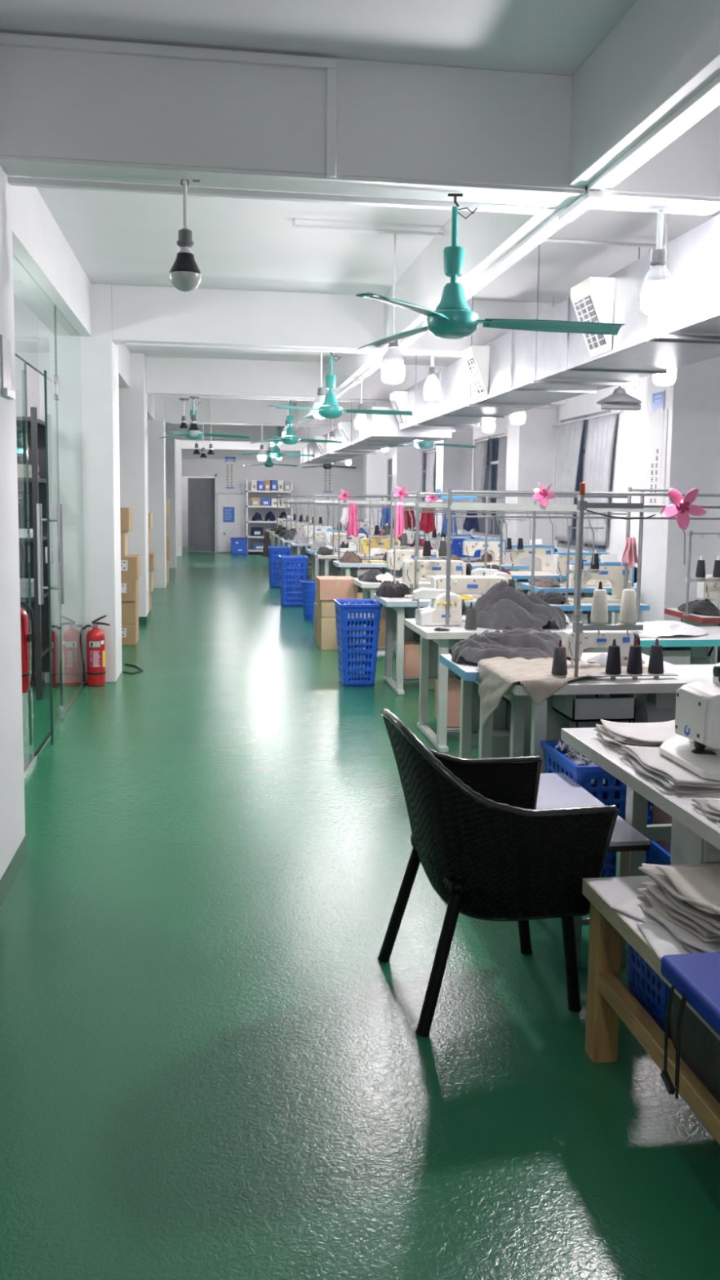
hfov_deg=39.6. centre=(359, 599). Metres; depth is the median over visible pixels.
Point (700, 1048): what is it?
bag
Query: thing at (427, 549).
thread cone
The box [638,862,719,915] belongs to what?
cloth piece
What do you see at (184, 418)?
socket
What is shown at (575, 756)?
scraps
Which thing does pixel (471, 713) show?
table
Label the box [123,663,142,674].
cable
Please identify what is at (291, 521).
stand
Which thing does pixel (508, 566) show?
table
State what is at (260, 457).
ceiling lamp
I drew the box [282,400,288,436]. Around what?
ceiling lamp
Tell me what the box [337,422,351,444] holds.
outlet
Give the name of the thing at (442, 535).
thread cone
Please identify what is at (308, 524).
stand
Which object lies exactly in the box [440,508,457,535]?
garment
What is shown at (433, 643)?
table
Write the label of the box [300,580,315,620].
bucket
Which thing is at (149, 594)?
carton
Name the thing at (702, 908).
cloth piece
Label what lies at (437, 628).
heap
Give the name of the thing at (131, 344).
trim
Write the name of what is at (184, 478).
door frame
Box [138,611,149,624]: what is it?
baseboard
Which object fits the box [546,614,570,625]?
heap
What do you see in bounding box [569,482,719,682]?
stand
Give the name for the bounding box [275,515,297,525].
sewing machine
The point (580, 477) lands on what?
window
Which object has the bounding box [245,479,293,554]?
storage shelf
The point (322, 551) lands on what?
heap
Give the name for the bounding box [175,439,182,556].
wall column
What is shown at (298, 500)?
cable tray
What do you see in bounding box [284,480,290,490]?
shelf box
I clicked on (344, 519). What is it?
garment
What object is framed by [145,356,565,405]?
ceiling beam
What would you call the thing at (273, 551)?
laundry basket
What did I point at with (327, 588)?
carton
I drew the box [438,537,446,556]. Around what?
thread cone
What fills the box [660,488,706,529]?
flower
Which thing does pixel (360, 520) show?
sewing machine
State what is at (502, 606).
heap
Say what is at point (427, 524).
garment
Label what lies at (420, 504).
cable tray
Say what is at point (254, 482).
shelf box
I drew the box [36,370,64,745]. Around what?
door
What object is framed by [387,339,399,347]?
socket
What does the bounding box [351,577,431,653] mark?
table
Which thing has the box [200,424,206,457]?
lamp
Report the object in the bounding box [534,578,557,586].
heap
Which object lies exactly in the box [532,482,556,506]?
fan
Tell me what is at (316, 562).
table
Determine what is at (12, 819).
wall column
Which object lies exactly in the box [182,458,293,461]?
trim
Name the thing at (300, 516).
thread cone
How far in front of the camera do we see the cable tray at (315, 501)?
15.83 m
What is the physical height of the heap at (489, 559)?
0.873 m
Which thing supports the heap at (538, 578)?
on the table at (588, 592)
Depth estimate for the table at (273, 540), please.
24.26 m
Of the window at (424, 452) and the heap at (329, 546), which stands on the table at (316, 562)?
the heap at (329, 546)
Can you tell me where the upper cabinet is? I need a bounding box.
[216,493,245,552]
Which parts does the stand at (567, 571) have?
spool arm, guide arm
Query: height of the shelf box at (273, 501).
0.203 m
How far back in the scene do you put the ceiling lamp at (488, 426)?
10.73 m
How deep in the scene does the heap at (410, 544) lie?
16.45 m
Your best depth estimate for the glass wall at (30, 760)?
5.85 m
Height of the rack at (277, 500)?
1.620 m
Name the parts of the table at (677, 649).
leg, drawer, motor, leg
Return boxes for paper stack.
[17,464,39,478]
[18,528,32,537]
[19,577,34,597]
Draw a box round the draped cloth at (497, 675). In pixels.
[477,657,606,727]
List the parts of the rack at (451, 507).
post, rail, rail, post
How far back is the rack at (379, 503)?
12.95 m
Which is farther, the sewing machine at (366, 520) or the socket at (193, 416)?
the sewing machine at (366, 520)
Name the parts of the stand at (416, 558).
spool arm, guide arm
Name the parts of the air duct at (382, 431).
hanger rod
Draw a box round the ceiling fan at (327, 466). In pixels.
[302,463,357,469]
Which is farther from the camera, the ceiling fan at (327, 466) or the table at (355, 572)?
the ceiling fan at (327, 466)
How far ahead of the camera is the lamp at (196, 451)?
16.78 m
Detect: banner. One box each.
[224,456,235,488]
[322,462,333,493]
[644,390,667,517]
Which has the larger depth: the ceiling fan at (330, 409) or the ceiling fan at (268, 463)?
the ceiling fan at (268, 463)
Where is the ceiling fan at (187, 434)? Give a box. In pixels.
[160,395,249,439]
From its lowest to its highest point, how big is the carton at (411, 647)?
0.271 m
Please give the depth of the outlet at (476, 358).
7.85 m
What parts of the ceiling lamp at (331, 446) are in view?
globe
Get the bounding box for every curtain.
[425,449,436,514]
[474,438,488,518]
[495,434,506,520]
[552,417,586,542]
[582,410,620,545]
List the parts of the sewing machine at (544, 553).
plate, arm, control panel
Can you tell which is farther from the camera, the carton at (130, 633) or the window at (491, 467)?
the window at (491, 467)
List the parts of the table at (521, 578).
drawer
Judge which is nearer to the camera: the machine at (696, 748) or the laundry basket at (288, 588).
the machine at (696, 748)
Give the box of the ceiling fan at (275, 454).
[241,426,314,458]
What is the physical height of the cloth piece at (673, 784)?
0.011 m
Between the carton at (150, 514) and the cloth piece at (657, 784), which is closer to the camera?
the cloth piece at (657, 784)
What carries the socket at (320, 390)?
attached to the ceiling lamp at (319, 400)
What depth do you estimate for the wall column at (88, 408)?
8.19 m
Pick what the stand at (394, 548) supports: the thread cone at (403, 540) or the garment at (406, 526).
the thread cone at (403, 540)
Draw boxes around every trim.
[0,32,719,214]
[125,342,462,356]
[155,394,391,403]
[170,422,337,426]
[179,439,311,443]
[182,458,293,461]
[270,207,567,450]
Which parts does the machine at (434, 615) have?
head arm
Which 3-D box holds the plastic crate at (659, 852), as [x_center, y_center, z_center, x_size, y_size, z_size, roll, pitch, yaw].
[1.311,1.058,3.878,0.388,0.254,0.388,0,6,-8]
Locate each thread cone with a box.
[299,513,302,521]
[318,515,322,524]
[373,522,379,535]
[384,523,389,535]
[400,529,407,546]
[413,537,420,546]
[422,536,431,556]
[431,530,436,537]
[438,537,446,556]
[440,533,445,537]
[464,601,476,631]
[505,535,511,550]
[516,535,523,550]
[551,639,567,676]
[590,549,599,569]
[590,581,608,623]
[604,638,621,675]
[618,581,636,622]
[626,638,642,675]
[647,638,663,675]
[695,555,705,577]
[712,555,719,577]
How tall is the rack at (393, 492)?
1.640 m
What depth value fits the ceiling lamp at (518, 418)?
10.46 m
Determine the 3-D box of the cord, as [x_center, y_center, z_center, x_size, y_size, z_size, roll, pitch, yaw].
[0.671,0.941,2.133,0.036,0.221,0.072,0,6,-8]
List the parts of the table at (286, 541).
modesty panel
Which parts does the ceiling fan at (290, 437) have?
blade, blade, down rod, blade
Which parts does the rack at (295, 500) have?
post, rail, rail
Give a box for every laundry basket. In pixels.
[267,546,291,587]
[278,555,308,606]
[333,599,382,686]
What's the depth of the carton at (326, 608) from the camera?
10.28 m
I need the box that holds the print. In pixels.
[90,651,99,666]
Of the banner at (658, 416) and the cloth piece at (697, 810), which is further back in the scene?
the banner at (658, 416)
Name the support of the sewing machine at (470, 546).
on the table at (508, 566)
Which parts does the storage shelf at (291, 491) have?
post, post, post, post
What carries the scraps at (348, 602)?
in the laundry basket at (348, 676)
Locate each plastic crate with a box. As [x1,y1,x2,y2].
[450,537,481,556]
[540,740,653,824]
[600,850,648,877]
[626,942,671,1033]
[644,840,671,875]
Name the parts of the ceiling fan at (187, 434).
blade, blade, stem, bulb lamp, bulb lamp, globe, blade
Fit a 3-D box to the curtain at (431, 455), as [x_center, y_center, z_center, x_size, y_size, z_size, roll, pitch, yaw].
[1.460,-2.426,20.796,0.092,1.322,1.000,0,6,-8]
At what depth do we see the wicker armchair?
2.93 m
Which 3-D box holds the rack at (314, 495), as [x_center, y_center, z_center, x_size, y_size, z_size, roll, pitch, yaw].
[0.292,-0.861,16.069,2.130,1.620,0.088,0,6,-8]
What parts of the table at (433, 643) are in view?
leg, foot rail, rail, modesty panel, leg, drawer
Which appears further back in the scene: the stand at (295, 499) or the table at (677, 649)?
the stand at (295, 499)
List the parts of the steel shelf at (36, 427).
post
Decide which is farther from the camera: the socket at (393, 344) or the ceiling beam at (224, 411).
the ceiling beam at (224, 411)
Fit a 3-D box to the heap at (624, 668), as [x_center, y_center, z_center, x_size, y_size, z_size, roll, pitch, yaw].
[1.209,0.316,4.559,0.405,0.029,0.163,-1,6,-14]
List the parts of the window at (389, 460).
pane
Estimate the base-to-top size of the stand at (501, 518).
0.620 m
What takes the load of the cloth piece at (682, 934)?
on the cloth piece at (643, 899)
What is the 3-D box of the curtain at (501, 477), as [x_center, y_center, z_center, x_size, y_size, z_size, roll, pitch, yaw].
[2.231,-1.895,15.579,0.092,1.322,0.800,0,6,-8]
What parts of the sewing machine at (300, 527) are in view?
arm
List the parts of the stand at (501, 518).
spool arm, guide arm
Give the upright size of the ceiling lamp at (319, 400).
0.988 m
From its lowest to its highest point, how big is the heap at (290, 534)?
0.226 m
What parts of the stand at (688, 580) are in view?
spool arm, guide arm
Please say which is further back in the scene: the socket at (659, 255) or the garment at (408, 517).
the garment at (408, 517)
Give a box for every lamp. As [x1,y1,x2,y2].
[168,179,201,291]
[192,397,199,453]
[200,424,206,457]
[207,398,214,454]
[257,423,266,461]
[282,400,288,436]
[313,351,324,418]
[327,418,336,450]
[345,458,351,465]
[355,378,367,430]
[381,233,404,383]
[381,447,388,451]
[423,355,439,399]
[482,418,494,432]
[510,410,524,424]
[596,386,641,410]
[640,208,673,315]
[653,368,675,386]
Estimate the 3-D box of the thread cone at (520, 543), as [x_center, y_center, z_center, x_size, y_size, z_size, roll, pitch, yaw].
[1.743,-0.618,10.862,0.068,0.158,0.068,0,6,-8]
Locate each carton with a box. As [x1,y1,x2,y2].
[120,507,132,532]
[120,532,128,556]
[120,554,140,579]
[120,578,138,601]
[121,598,138,624]
[121,620,138,644]
[148,512,152,528]
[148,528,151,553]
[148,552,155,570]
[148,570,153,593]
[148,593,151,611]
[165,499,169,515]
[165,515,168,537]
[166,536,169,560]
[166,560,168,583]
[313,602,317,640]
[315,576,356,599]
[315,581,317,604]
[316,613,353,649]
[317,598,335,617]
[356,591,362,599]
[377,617,386,647]
[403,640,420,677]
[434,678,461,727]
[652,804,671,864]
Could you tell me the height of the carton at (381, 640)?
0.271 m
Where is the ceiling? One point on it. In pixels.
(116, 237)
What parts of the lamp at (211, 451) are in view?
stem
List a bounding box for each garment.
[340,507,348,526]
[379,507,393,526]
[392,508,408,529]
[404,507,415,528]
[419,508,435,533]
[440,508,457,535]
[462,511,479,531]
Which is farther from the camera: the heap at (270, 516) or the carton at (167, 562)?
the heap at (270, 516)
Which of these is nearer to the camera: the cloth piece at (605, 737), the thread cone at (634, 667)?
the cloth piece at (605, 737)
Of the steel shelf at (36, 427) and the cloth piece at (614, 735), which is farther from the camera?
the steel shelf at (36, 427)
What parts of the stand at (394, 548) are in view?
spool arm, guide arm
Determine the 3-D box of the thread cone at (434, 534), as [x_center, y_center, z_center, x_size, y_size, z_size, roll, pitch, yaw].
[1.043,-0.944,14.027,0.068,0.158,0.068,0,6,-8]
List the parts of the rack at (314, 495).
post, rail, rail, post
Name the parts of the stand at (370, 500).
spool arm, guide arm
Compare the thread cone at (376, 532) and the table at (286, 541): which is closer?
the thread cone at (376, 532)
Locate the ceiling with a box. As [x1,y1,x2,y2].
[0,0,715,366]
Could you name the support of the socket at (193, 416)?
attached to the ceiling fan at (187, 434)
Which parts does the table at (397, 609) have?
leg, foot rail, leg, drawer, modesty panel, motor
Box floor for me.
[0,546,719,1279]
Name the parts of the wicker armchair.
leg, leg, seat, leg, leg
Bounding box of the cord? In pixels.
[660,985,687,1098]
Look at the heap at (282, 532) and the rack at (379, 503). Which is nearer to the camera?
the rack at (379, 503)
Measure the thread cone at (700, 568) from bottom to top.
0.158 m
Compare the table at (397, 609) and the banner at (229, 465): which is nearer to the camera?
the table at (397, 609)
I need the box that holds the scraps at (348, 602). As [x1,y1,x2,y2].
[344,602,373,617]
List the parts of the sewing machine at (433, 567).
plate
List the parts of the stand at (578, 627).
spool arm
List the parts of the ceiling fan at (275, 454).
blade, blade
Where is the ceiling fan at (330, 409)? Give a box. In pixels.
[266,352,413,420]
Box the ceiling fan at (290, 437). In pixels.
[250,400,342,444]
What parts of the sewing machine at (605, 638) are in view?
plate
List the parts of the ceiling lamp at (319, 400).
globe, stem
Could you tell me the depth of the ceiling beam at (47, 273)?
6.33 m
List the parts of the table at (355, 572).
leg, leg, drawer, modesty panel, motor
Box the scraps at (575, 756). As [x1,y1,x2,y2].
[554,740,597,765]
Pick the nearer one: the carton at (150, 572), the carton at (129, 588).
the carton at (129, 588)
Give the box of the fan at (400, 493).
[393,485,408,501]
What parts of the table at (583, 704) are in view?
leg, rail, leg, modesty panel, drawer, motor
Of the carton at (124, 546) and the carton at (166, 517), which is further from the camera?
the carton at (166, 517)
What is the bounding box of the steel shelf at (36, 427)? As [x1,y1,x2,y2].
[16,407,49,699]
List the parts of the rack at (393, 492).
post, rail, rail, post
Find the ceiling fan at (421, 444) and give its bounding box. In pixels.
[384,440,476,448]
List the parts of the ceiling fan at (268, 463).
blade, blade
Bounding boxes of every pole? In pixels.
[573,495,625,622]
[623,487,669,589]
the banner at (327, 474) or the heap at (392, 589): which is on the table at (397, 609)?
the heap at (392, 589)
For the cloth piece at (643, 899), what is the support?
on the cloth piece at (691, 949)
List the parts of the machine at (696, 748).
bed plate, plate, arm, arm, clamp knob, thread post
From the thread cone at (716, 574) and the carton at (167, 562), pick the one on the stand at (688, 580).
the thread cone at (716, 574)
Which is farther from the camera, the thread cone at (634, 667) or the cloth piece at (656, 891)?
the thread cone at (634, 667)
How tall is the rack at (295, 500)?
1.620 m
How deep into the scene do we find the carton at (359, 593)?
12.78 m
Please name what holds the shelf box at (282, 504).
on the storage shelf at (291, 491)
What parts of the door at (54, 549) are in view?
handle, door pane, handle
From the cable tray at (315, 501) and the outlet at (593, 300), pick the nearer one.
the outlet at (593, 300)
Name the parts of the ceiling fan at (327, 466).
blade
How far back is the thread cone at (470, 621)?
6.17 m
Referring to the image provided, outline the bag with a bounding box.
[668,991,719,1103]
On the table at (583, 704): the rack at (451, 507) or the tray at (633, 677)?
the tray at (633, 677)
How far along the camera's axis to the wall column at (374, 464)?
26.47 m
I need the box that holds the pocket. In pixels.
[0,334,15,399]
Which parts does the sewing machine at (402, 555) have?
plate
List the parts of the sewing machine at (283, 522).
arm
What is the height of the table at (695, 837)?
0.750 m
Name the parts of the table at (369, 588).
leg, leg, modesty panel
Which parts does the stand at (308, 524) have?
spool arm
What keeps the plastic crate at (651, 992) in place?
on the wooden table at (608, 999)
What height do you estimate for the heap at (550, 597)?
0.084 m
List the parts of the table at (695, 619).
rail, leg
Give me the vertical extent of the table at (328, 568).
0.750 m
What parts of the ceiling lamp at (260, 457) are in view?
stem, globe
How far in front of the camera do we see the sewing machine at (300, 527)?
19.50 m
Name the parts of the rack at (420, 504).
post, rail, rail, post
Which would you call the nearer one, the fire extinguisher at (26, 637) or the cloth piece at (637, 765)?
the cloth piece at (637, 765)
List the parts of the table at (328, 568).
leg, leg, drawer, modesty panel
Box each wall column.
[0,163,25,879]
[37,283,122,683]
[119,352,149,617]
[147,395,166,588]
[165,422,176,568]
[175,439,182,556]
[362,449,386,531]
[391,440,420,538]
[435,428,472,561]
[503,405,557,580]
[639,356,719,622]
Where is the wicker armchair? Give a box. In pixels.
[377,708,618,1036]
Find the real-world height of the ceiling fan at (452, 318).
0.579 m
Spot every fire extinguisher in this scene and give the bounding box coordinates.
[20,600,36,693]
[79,615,110,686]
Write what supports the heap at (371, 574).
on the table at (369, 588)
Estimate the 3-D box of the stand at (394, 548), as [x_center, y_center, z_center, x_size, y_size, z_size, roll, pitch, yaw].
[0.463,-0.567,9.713,0.308,0.800,0.066,0,6,-8]
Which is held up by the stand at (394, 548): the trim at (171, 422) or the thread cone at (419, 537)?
the thread cone at (419, 537)
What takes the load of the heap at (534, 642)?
on the table at (471, 713)
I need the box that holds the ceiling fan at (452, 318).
[355,193,624,350]
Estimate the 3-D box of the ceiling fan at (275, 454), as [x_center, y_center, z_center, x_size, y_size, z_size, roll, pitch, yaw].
[-1.463,-2.735,17.355,1.272,0.579,1.102,0,6,-8]
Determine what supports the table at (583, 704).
on the floor
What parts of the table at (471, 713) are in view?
leg, leg, modesty panel, drawer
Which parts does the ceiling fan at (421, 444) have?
blade, blade, blade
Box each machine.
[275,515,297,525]
[281,518,306,531]
[287,520,312,537]
[294,520,323,539]
[303,524,335,542]
[324,529,360,550]
[330,530,368,555]
[341,519,364,528]
[357,518,376,535]
[359,534,404,562]
[366,524,388,534]
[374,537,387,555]
[383,526,415,538]
[386,545,439,581]
[401,559,472,597]
[404,530,439,551]
[412,578,465,626]
[431,569,515,622]
[433,529,473,554]
[462,537,506,564]
[471,560,514,598]
[506,538,557,573]
[551,549,609,586]
[561,629,640,668]
[568,554,637,602]
[659,662,719,781]
[697,574,719,609]
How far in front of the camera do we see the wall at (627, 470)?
11.30 m
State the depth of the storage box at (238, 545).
27.60 m
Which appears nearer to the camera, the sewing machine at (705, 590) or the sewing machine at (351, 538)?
the sewing machine at (705, 590)
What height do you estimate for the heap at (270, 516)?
0.283 m
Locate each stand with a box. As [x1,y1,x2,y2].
[289,498,303,528]
[295,498,310,534]
[306,498,324,543]
[331,498,353,555]
[367,499,391,563]
[377,510,393,531]
[391,499,423,582]
[411,499,447,600]
[427,514,446,540]
[498,517,526,571]
[563,524,604,604]
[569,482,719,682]
[682,530,719,616]
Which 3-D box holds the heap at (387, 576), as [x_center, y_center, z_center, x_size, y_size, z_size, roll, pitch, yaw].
[0.235,-0.219,9.785,0.221,0.086,0.202,0,6,-8]
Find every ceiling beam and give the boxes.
[0,31,719,216]
[10,175,167,435]
[111,284,558,353]
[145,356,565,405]
[164,396,474,429]
[174,423,336,441]
[181,440,309,451]
[264,0,719,453]
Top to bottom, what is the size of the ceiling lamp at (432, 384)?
0.398 m
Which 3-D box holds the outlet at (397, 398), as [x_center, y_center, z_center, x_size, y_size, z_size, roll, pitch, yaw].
[0.427,-2.147,11.325,0.140,0.383,0.300,0,6,-8]
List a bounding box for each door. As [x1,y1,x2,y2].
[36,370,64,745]
[182,473,217,552]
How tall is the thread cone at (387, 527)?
0.158 m
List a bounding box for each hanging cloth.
[262,531,271,557]
[346,502,358,537]
[393,504,404,538]
[621,537,637,568]
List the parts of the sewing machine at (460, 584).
plate, arm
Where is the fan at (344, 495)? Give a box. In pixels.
[337,488,351,502]
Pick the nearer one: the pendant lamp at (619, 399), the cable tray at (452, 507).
the cable tray at (452, 507)
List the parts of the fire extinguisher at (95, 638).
lever, carry handle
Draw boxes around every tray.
[4,387,15,399]
[286,499,368,502]
[314,500,394,502]
[339,501,503,504]
[391,502,577,506]
[418,502,577,507]
[449,504,719,512]
[586,672,678,679]
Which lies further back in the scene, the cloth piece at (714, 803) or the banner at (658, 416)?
the banner at (658, 416)
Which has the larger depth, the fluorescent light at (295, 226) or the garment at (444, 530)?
the garment at (444, 530)
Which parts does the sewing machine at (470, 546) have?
plate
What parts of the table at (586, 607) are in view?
drawer, motor, leg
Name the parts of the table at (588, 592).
drawer, motor, leg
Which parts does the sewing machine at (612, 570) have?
plate, arm, control panel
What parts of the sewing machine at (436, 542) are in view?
plate, arm, control panel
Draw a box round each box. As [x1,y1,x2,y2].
[230,537,248,554]
[250,497,259,506]
[251,480,257,490]
[251,527,262,536]
[252,542,263,550]
[257,480,263,490]
[261,497,270,506]
[264,480,270,490]
[270,480,276,490]
[270,498,279,506]
[277,480,283,490]
[280,497,289,506]
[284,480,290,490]
[478,728,510,757]
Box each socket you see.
[176,228,193,248]
[181,415,186,421]
[191,414,196,421]
[316,387,324,395]
[358,403,364,409]
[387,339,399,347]
[427,366,435,374]
[649,248,666,266]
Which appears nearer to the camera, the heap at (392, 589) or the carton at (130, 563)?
the heap at (392, 589)
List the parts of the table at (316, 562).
leg, leg, modesty panel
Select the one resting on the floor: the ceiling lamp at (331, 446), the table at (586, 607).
the table at (586, 607)
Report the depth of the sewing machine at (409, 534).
15.93 m
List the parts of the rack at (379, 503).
post, rail, post, rail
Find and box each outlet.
[314,435,324,453]
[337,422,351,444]
[389,391,406,427]
[462,345,489,399]
[570,276,614,357]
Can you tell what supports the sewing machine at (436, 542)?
on the table at (464, 558)
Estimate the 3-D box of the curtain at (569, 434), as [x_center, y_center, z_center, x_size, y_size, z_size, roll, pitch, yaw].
[2.637,-1.514,12.833,0.092,1.522,1.250,0,6,-8]
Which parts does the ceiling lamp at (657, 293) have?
globe, stem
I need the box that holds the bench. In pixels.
[536,773,650,968]
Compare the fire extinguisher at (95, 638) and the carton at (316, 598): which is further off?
the carton at (316, 598)
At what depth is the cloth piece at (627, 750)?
2.86 m
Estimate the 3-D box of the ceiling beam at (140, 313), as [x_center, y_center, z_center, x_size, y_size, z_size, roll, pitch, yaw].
[0.623,-2.340,8.591,5.350,0.440,0.250,0,6,-8]
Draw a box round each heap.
[251,512,262,520]
[264,511,275,520]
[269,524,281,531]
[274,526,285,534]
[278,511,286,518]
[278,528,288,537]
[284,528,297,539]
[293,530,306,543]
[310,539,327,551]
[316,546,332,555]
[323,544,337,550]
[339,542,348,548]
[339,550,362,563]
[358,527,368,536]
[358,568,382,582]
[360,547,384,555]
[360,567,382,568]
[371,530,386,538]
[373,572,393,582]
[375,580,410,597]
[382,551,386,560]
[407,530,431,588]
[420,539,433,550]
[434,627,449,631]
[450,554,462,560]
[450,626,582,662]
[458,595,472,599]
[472,580,566,630]
[473,552,492,569]
[481,564,506,572]
[528,575,560,586]
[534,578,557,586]
[534,590,568,604]
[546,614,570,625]
[586,653,644,664]
[596,666,665,673]
[628,620,707,637]
[677,599,719,616]
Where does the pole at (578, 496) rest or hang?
on the floor
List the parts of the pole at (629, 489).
arm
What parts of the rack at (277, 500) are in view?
post, rail, rail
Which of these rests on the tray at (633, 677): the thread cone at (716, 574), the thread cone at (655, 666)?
the thread cone at (655, 666)
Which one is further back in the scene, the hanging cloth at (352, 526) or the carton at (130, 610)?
the hanging cloth at (352, 526)
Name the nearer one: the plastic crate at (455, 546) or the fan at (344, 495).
the fan at (344, 495)
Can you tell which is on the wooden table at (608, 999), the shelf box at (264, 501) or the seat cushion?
the seat cushion
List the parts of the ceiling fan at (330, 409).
blade, blade, down rod, blade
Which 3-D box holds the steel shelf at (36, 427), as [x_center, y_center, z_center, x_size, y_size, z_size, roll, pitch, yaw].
[-3.012,-0.363,7.773,1.110,2.200,0.690,0,6,-8]
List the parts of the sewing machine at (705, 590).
plate, arm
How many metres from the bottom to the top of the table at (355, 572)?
0.750 m
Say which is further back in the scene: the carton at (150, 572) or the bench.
the carton at (150, 572)
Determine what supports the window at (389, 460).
in the wall at (627, 470)
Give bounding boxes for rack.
[276,495,373,528]
[285,494,399,539]
[311,494,437,568]
[337,493,503,577]
[389,490,577,574]
[416,491,627,593]
[442,488,719,626]
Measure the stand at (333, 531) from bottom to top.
0.800 m
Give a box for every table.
[266,530,313,546]
[271,533,313,565]
[275,536,324,570]
[280,538,324,575]
[288,542,346,583]
[305,549,367,580]
[314,553,383,576]
[333,560,413,591]
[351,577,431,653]
[373,593,477,694]
[404,618,573,752]
[421,555,481,577]
[439,652,671,808]
[471,562,528,580]
[508,664,714,773]
[509,573,566,594]
[520,582,636,624]
[549,600,649,653]
[560,727,719,875]
[582,875,719,1145]
[640,626,719,664]
[664,608,719,664]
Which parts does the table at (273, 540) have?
leg, modesty panel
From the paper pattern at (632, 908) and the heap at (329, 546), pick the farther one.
the heap at (329, 546)
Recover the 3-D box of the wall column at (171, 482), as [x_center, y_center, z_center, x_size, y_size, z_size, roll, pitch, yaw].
[-4.345,-2.327,21.960,0.580,3.250,0.560,0,6,-8]
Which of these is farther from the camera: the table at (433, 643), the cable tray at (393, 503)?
the cable tray at (393, 503)
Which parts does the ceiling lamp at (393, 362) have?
globe, stem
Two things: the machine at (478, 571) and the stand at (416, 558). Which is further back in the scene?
the machine at (478, 571)
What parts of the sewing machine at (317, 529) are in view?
arm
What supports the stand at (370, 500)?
on the table at (355, 572)
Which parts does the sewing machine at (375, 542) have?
plate, arm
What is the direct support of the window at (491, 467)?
in the wall at (627, 470)
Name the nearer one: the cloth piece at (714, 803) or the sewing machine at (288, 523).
the cloth piece at (714, 803)
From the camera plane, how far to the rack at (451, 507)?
6.39 m
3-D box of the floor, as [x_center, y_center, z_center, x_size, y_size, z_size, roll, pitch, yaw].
[-1.285,0.256,13.349,8.150,0.100,37.000,0,6,-8]
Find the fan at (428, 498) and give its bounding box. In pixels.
[425,490,439,503]
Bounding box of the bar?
[435,488,476,499]
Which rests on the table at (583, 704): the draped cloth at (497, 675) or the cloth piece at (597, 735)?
the draped cloth at (497, 675)
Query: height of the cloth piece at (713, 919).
0.025 m
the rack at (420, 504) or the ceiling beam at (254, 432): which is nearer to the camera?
the rack at (420, 504)
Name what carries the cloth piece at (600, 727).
on the cloth piece at (605, 737)
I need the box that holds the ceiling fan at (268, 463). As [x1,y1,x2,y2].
[243,442,297,466]
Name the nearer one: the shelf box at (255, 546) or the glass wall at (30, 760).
the glass wall at (30, 760)
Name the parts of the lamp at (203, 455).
stem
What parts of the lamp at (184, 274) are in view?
stem, globe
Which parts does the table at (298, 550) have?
leg, leg, modesty panel, drawer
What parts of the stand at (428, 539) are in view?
spool arm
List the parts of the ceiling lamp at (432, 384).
globe, stem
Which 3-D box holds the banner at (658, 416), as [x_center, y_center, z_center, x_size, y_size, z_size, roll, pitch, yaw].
[2.712,-1.327,9.165,0.010,1.140,0.400,0,6,-8]
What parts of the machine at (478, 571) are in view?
head arm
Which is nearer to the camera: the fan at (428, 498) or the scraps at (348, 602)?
the scraps at (348, 602)
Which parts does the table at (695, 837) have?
leg, drawer, drawer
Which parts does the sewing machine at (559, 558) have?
plate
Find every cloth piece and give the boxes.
[593,728,660,748]
[595,724,661,745]
[595,733,624,751]
[600,719,679,742]
[607,730,662,744]
[619,751,719,789]
[620,755,719,795]
[621,747,719,786]
[624,744,719,784]
[636,895,653,907]
[637,888,719,942]
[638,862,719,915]
[640,902,706,953]
[641,862,716,914]
[641,881,719,937]
[642,907,719,952]
[645,884,719,935]
[655,865,719,912]
[656,773,719,788]
[657,883,719,928]
[671,789,719,793]
[691,798,719,815]
[691,803,719,821]
[694,806,719,827]
[705,797,719,811]
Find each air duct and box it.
[300,401,451,463]
[389,213,719,431]
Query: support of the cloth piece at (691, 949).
on the cloth piece
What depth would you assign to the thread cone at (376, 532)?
12.52 m
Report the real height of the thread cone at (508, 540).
0.158 m
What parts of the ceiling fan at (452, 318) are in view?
blade, blade, down rod, blade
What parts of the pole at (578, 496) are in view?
arm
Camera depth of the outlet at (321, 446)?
16.42 m
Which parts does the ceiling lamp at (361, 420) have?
globe, stem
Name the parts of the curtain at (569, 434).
rod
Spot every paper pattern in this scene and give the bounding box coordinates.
[609,894,660,924]
[635,922,691,959]
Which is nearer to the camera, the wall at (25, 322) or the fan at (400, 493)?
the wall at (25, 322)
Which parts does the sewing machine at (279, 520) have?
arm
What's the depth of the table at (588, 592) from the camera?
9.40 m
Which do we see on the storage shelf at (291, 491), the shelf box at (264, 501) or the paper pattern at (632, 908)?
the shelf box at (264, 501)
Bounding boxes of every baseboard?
[0,834,27,908]
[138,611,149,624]
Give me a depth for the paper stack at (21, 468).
7.46 m
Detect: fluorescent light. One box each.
[292,217,665,248]
[558,74,719,222]
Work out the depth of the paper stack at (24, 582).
7.56 m
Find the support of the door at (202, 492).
in the wall at (306, 481)
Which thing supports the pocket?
attached to the wall column at (12, 819)
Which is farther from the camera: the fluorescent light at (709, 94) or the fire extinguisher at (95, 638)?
the fire extinguisher at (95, 638)
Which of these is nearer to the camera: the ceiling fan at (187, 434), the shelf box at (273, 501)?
the ceiling fan at (187, 434)
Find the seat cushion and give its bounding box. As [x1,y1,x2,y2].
[660,951,719,1035]
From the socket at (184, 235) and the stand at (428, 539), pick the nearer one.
the socket at (184, 235)
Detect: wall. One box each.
[13,293,44,680]
[14,305,86,777]
[182,448,363,552]
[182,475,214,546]
[385,376,719,624]
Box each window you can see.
[386,457,392,506]
[421,448,436,523]
[472,433,504,538]
[557,409,610,552]
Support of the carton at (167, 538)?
on the carton at (167, 562)

